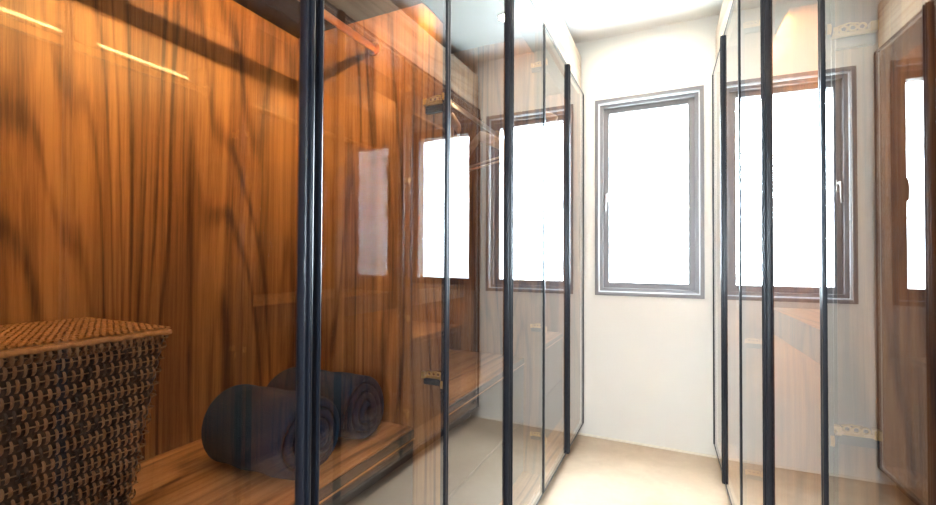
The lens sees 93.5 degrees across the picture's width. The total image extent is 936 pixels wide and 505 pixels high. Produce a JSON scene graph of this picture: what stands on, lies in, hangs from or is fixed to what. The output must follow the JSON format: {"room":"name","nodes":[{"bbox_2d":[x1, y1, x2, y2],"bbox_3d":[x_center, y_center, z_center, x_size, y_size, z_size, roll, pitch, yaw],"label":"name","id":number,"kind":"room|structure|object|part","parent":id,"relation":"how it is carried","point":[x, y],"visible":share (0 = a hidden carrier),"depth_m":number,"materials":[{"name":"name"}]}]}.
{"room":"walk-in closet","nodes":[
{"label":"walk-in closet","id":0,"kind":"room"},
{"bbox_2d":[531,434,730,504],"bbox_3d":[0.177,1.212,0.674,2.320,0.100,5.010,0,-1,25],"label":"floor","id":1,"kind":"structure","parent":0,"point":[595,471],"depth_m":2.32,"materials":[{"name":"beige tile"}]},
{"bbox_2d":[0,0,583,504],"bbox_3d":[-0.134,-0.071,1.712,0.636,2.495,2.900,0,-1,25],"label":"wardrobe","id":2,"kind":"object","parent":1,"relation":"on","point":[276,186],"visible":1,"depth_m":1.26,"materials":[{"name":"brown wood"}]},
{"bbox_3d":[-0.412,-0.116,1.844,0.020,2.405,2.900,0,-1,25],"label":"panel","id":3,"kind":"part","parent":2,"relation":"part of","materials":[{"name":"brown wood"}]},
{"bbox_2d":[129,421,413,504],"bbox_3d":[-0.585,0.775,0.894,0.469,0.564,1.025,0,-1,25],"label":"shelf","id":4,"kind":"object","parent":2,"relation":"on","point":[376,469],"visible":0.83,"depth_m":1.01,"materials":[{"name":"brown wood"}]},
{"bbox_2d":[0,317,172,504],"bbox_3d":[-0.728,0.306,0.640,0.282,0.363,0.414,0,-1,25],"label":"laundry basket","id":5,"kind":"object","parent":4,"relation":"on","point":[75,397],"visible":1,"depth_m":0.66,"materials":[{"name":"wicker"}]},
{"bbox_3d":[-0.727,0.131,0.643,0.276,0.012,0.409,0,-1,25],"label":"lid","id":6,"kind":"part","parent":5,"relation":"part of","materials":[{"name":"wicker"}]},
{"bbox_2d":[201,384,339,479],"bbox_3d":[-0.461,0.408,1.029,0.291,0.174,0.194,0,-1,25],"label":"rolled towel","id":7,"kind":"object","parent":4,"relation":"on","point":[248,427],"visible":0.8,"depth_m":0.96,"materials":[{"name":"black fabric"}]},
{"bbox_2d":[267,367,383,438],"bbox_3d":[-0.401,0.414,1.229,0.316,0.169,0.192,0,-1,25],"label":"rolled towel","id":8,"kind":"object","parent":4,"relation":"on","point":[358,400],"visible":0.4,"depth_m":1.16,"materials":[{"name":"black fabric"}]},
{"bbox_3d":[-0.384,0.662,0.801,0.018,0.263,1.021,0,-1,25],"label":"drawer","id":9,"kind":"part","parent":4,"relation":"part of","materials":[{"name":"brown wood"}]},
{"bbox_3d":[-0.375,0.537,0.799,0.002,0.008,1.017,0,-1,25],"label":"finger pull","id":10,"kind":"part","parent":4,"relation":"part of","materials":[{"name":"brown wood"}]},
{"bbox_3d":[-0.264,-0.003,0.720,0.026,2.164,0.017,0,-1,25],"label":"handle","id":11,"kind":"part","parent":2,"relation":"part of","materials":[{"name":"black metal"}]},
{"bbox_3d":[-0.256,-0.003,0.737,0.026,2.164,0.017,0,-1,25],"label":"handle","id":12,"kind":"part","parent":2,"relation":"part of","materials":[{"name":"black metal"}]},
{"bbox_2d":[233,0,421,37],"bbox_3d":[-0.540,-0.740,0.900,0.554,0.022,1.025,0,-1,25],"label":"shelf","id":13,"kind":"object","parent":2,"relation":"attached to","point":[283,16],"depth_m":1.32,"materials":[{"name":"black wood"}]},
{"bbox_3d":[-0.504,-0.629,0.881,0.012,0.024,1.019,0,-1,25],"label":"hanging rail","id":14,"kind":"part","parent":2,"relation":"part of","materials":[{"name":"brown metal"}]},
{"bbox_2d":[368,41,379,55],"bbox_3d":[-0.286,-0.621,1.342,0.042,0.042,0.006,0,-1,25],"label":"socket","id":15,"kind":"object","parent":2,"relation":"attached to","point":[375,50],"depth_m":1.34,"materials":[{"name":"brown metal"}]},
{"bbox_2d":[450,98,460,163],"bbox_3d":[-0.058,-0.519,1.810,0.035,0.228,0.445,0,-1,-5],"label":"clothes hanger","id":16,"kind":"object","parent":2,"relation":"hanging from","point":[455,125],"visible":0.91,"depth_m":1.76,"materials":[{"name":"brown wood"}]},
{"bbox_3d":[-0.064,-0.612,1.813,0.012,0.024,0.987,0,-1,25],"label":"hanging rail","id":17,"kind":"part","parent":2,"relation":"part of","materials":[{"name":"brown metal"}]},
{"bbox_2d":[458,119,504,173],"bbox_3d":[0.064,-0.514,2.076,0.034,0.228,0.445,1,-1,-33],"label":"clothes hanger","id":18,"kind":"object","parent":2,"relation":"hanging from","point":[484,137],"visible":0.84,"depth_m":2.06,"materials":[{"name":"brown wood"}]},
{"bbox_2d":[448,349,524,504],"bbox_3d":[-0.145,0.792,1.827,0.469,0.564,0.993,0,-1,25],"label":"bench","id":19,"kind":"object","parent":2,"relation":"on","point":[476,379],"visible":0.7,"depth_m":1.75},
{"bbox_3d":[0.054,0.941,1.730,0.018,0.253,0.989,0,-1,25],"label":"drawer","id":20,"kind":"part","parent":19,"relation":"part of","materials":[{"name":"beige"}]},
{"bbox_3d":[0.064,0.820,1.727,0.002,0.008,0.985,0,-1,25],"label":"finger pull","id":21,"kind":"part","parent":19,"relation":"part of","materials":[{"name":"metal"}]},
{"bbox_3d":[0.065,0.553,1.731,0.002,0.008,0.985,0,-1,25],"label":"finger pull","id":22,"kind":"part","parent":19,"relation":"part of","materials":[{"name":"brown wood"}]},
{"bbox_2d":[451,0,521,52],"bbox_3d":[-0.117,-1.098,1.847,0.514,0.022,0.993,0,-1,25],"label":"shelf","id":23,"kind":"object","parent":2,"relation":"attached to","point":[476,25],"depth_m":2.10,"materials":[{"name":"white"}]},
{"bbox_3d":[0.144,0.013,1.585,0.026,2.164,0.017,0,-1,25],"label":"handle","id":24,"kind":"part","parent":2,"relation":"part of","materials":[{"name":"black metal"}]},
{"bbox_3d":[0.152,0.013,1.603,0.026,2.164,0.017,0,-1,25],"label":"handle","id":25,"kind":"part","parent":2,"relation":"part of","materials":[{"name":"black metal"}]},
{"bbox_3d":[-0.149,1.081,1.698,0.575,0.018,2.900,0,-1,25],"label":"panel","id":26,"kind":"part","parent":2,"relation":"part of","materials":[{"name":"clear glass"}]},
{"bbox_3d":[-0.142,-1.218,1.737,0.564,0.018,2.864,0,-1,25],"label":"panel","id":27,"kind":"part","parent":2,"relation":"part of","materials":[{"name":"clear glass"}]},
{"bbox_3d":[0.248,-1.062,1.831,0.014,0.007,0.476,0,-1,25],"label":"rail","id":28,"kind":"part","parent":2,"relation":"part of","materials":[{"name":"metal"}]},
{"bbox_3d":[0.238,1.093,1.797,0.014,0.007,0.476,0,-1,25],"label":"rail","id":29,"kind":"part","parent":2,"relation":"part of","materials":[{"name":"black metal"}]},
{"bbox_2d":[546,72,556,95],"bbox_3d":[0.275,-1.083,2.677,0.514,0.022,0.800,0,-1,25],"label":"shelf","id":30,"kind":"object","parent":2,"relation":"attached to","point":[551,89],"depth_m":2.85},
{"bbox_2d":[546,111,557,127],"bbox_3d":[0.346,-0.844,2.679,0.445,0.228,0.034,-1,-1,42],"label":"clothes hanger","id":31,"kind":"object","parent":2,"relation":"hanging from","point":[550,116],"visible":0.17,"depth_m":2.56,"materials":[{"name":"brown wood"}]},
{"bbox_2d":[545,331,562,437],"bbox_3d":[0.247,0.807,2.657,0.469,0.564,0.800,0,-1,25],"label":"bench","id":32,"kind":"object","parent":2,"relation":"on","point":[553,340],"visible":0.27,"depth_m":2.69,"materials":[{"name":"beige wood"}]},
{"bbox_3d":[0.446,0.956,2.560,0.018,0.253,0.796,0,-1,25],"label":"drawer","id":33,"kind":"part","parent":32,"relation":"part of","materials":[{"name":"beige wood"}]},
{"bbox_3d":[0.447,0.694,2.564,0.018,0.263,0.796,0,-1,25],"label":"drawer","id":34,"kind":"part","parent":32,"relation":"part of","materials":[{"name":"beige wood"}]},
{"bbox_3d":[0.474,-0.100,3.019,0.580,2.391,0.018,0,-1,25],"label":"panel","id":35,"kind":"part","parent":2,"relation":"part of","materials":[{"name":"clear glass"}]},
{"bbox_3d":[0.441,1.101,2.229,0.014,0.007,0.475,0,-1,25],"label":"rail","id":36,"kind":"part","parent":2,"relation":"part of","materials":[{"name":"black metal"}]},
{"bbox_3d":[0.452,-1.054,2.262,0.014,0.007,0.475,0,-1,25],"label":"rail","id":37,"kind":"part","parent":2,"relation":"part of","materials":[{"name":"black metal"}]},
{"bbox_3d":[0.449,0.023,2.244,0.005,2.154,0.474,0,-1,25],"label":"glass door","id":38,"kind":"part","parent":2,"relation":"part of","materials":[{"name":"clear glass"}]},
{"bbox_3d":[0.552,0.028,2.449,0.026,2.164,0.017,0,-1,25],"label":"handle","id":39,"kind":"part","parent":2,"relation":"part of","materials":[{"name":"black metal"}]},
{"bbox_3d":[0.560,0.028,2.466,0.026,2.164,0.017,0,-1,25],"label":"handle","id":40,"kind":"part","parent":2,"relation":"part of","materials":[{"name":"black metal"}]},
{"bbox_3d":[0.653,0.031,2.677,0.005,2.154,0.477,0,-1,25],"label":"glass door","id":41,"kind":"part","parent":2,"relation":"part of","materials":[{"name":"clear glass"}]},
{"bbox_2d":[712,0,935,504],"bbox_3d":[1.182,-0.072,1.245,0.633,2.495,2.640,0,-1,24],"label":"wardrobe","id":42,"kind":"object","parent":1,"relation":"on","point":[824,111],"visible":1,"depth_m":0.86,"materials":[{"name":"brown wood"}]},
{"bbox_3d":[1.339,0.029,2.353,0.005,2.154,0.477,0,-1,24],"label":"glass door","id":43,"kind":"part","parent":42,"relation":"part of","materials":[{"name":"clear glass"}]},
{"bbox_3d":[1.243,0.027,2.144,0.023,2.164,0.016,0,-1,24],"label":"handle","id":44,"kind":"part","parent":42,"relation":"part of","materials":[{"name":"black metal"}]},
{"bbox_3d":[1.236,0.026,2.127,0.023,2.164,0.016,0,-1,24],"label":"handle","id":45,"kind":"part","parent":42,"relation":"part of","materials":[{"name":"black metal"}]},
{"bbox_3d":[1.147,0.022,1.915,0.005,2.154,0.474,0,-1,24],"label":"glass door","id":46,"kind":"part","parent":42,"relation":"part of","materials":[{"name":"clear glass"}]},
{"bbox_3d":[0.955,0.014,1.478,0.005,2.154,0.475,0,-1,24],"label":"glass door","id":47,"kind":"part","parent":42,"relation":"part of","materials":[{"name":"clear glass"}]},
{"bbox_3d":[0.859,0.011,1.269,0.023,2.164,0.016,0,-1,24],"label":"handle","id":48,"kind":"part","parent":42,"relation":"part of","materials":[{"name":"black metal"}]},
{"bbox_3d":[0.852,0.011,1.253,0.023,2.164,0.016,0,-1,24],"label":"handle","id":49,"kind":"part","parent":42,"relation":"part of","materials":[{"name":"black metal"}]},
{"bbox_3d":[0.765,0.006,1.043,0.005,2.154,0.469,0,-1,24],"label":"glass door","id":50,"kind":"part","parent":42,"relation":"part of","materials":[{"name":"clear glass"}]},
{"bbox_2d":[796,308,819,328],"bbox_3d":[1.223,0.225,1.202,0.482,0.030,0.993,0,-1,24],"label":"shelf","id":51,"kind":"object","parent":42,"relation":"attached to","point":[807,318],"depth_m":1.42,"materials":[{"name":"brown wood"}]},
{"bbox_2d":[555,0,722,42],"bbox_3d":[0.191,-1.491,0.717,2.320,0.100,5.010,0,-1,25],"label":"ceiling","id":52,"kind":"structure","parent":0,"point":[585,20],"depth_m":2.60,"materials":[{"name":"paint"}]},
{"bbox_2d":[575,14,719,455],"bbox_3d":[1.199,-0.101,2.848,2.320,2.603,0.250,0,-1,25],"label":"wall","id":53,"kind":"structure","parent":0,"point":[648,361],"depth_m":2.74,"materials":[{"name":"paint"}]},
{"bbox_2d":[578,432,716,457],"bbox_3d":[1.138,1.192,2.712,2.120,0.012,0.006,0,-1,25],"label":"baseboard","id":54,"kind":"structure","parent":53,"relation":"attached to","point":[584,434],"depth_m":2.72,"materials":[{"name":"beige paint"}]},
{"bbox_2d":[595,85,704,298],"bbox_3d":[1.146,-0.359,2.811,0.631,1.271,0.150,0,-1,25],"label":"window","id":55,"kind":"structure","parent":53,"relation":"in","point":[692,98],"depth_m":2.77,"materials":[{"name":"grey metal"}]},
{"bbox_3d":[0.899,-0.331,2.878,0.022,0.130,0.061,0,-1,25],"label":"handle","id":56,"kind":"part","parent":55,"relation":"part of","materials":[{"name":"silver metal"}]}
]}

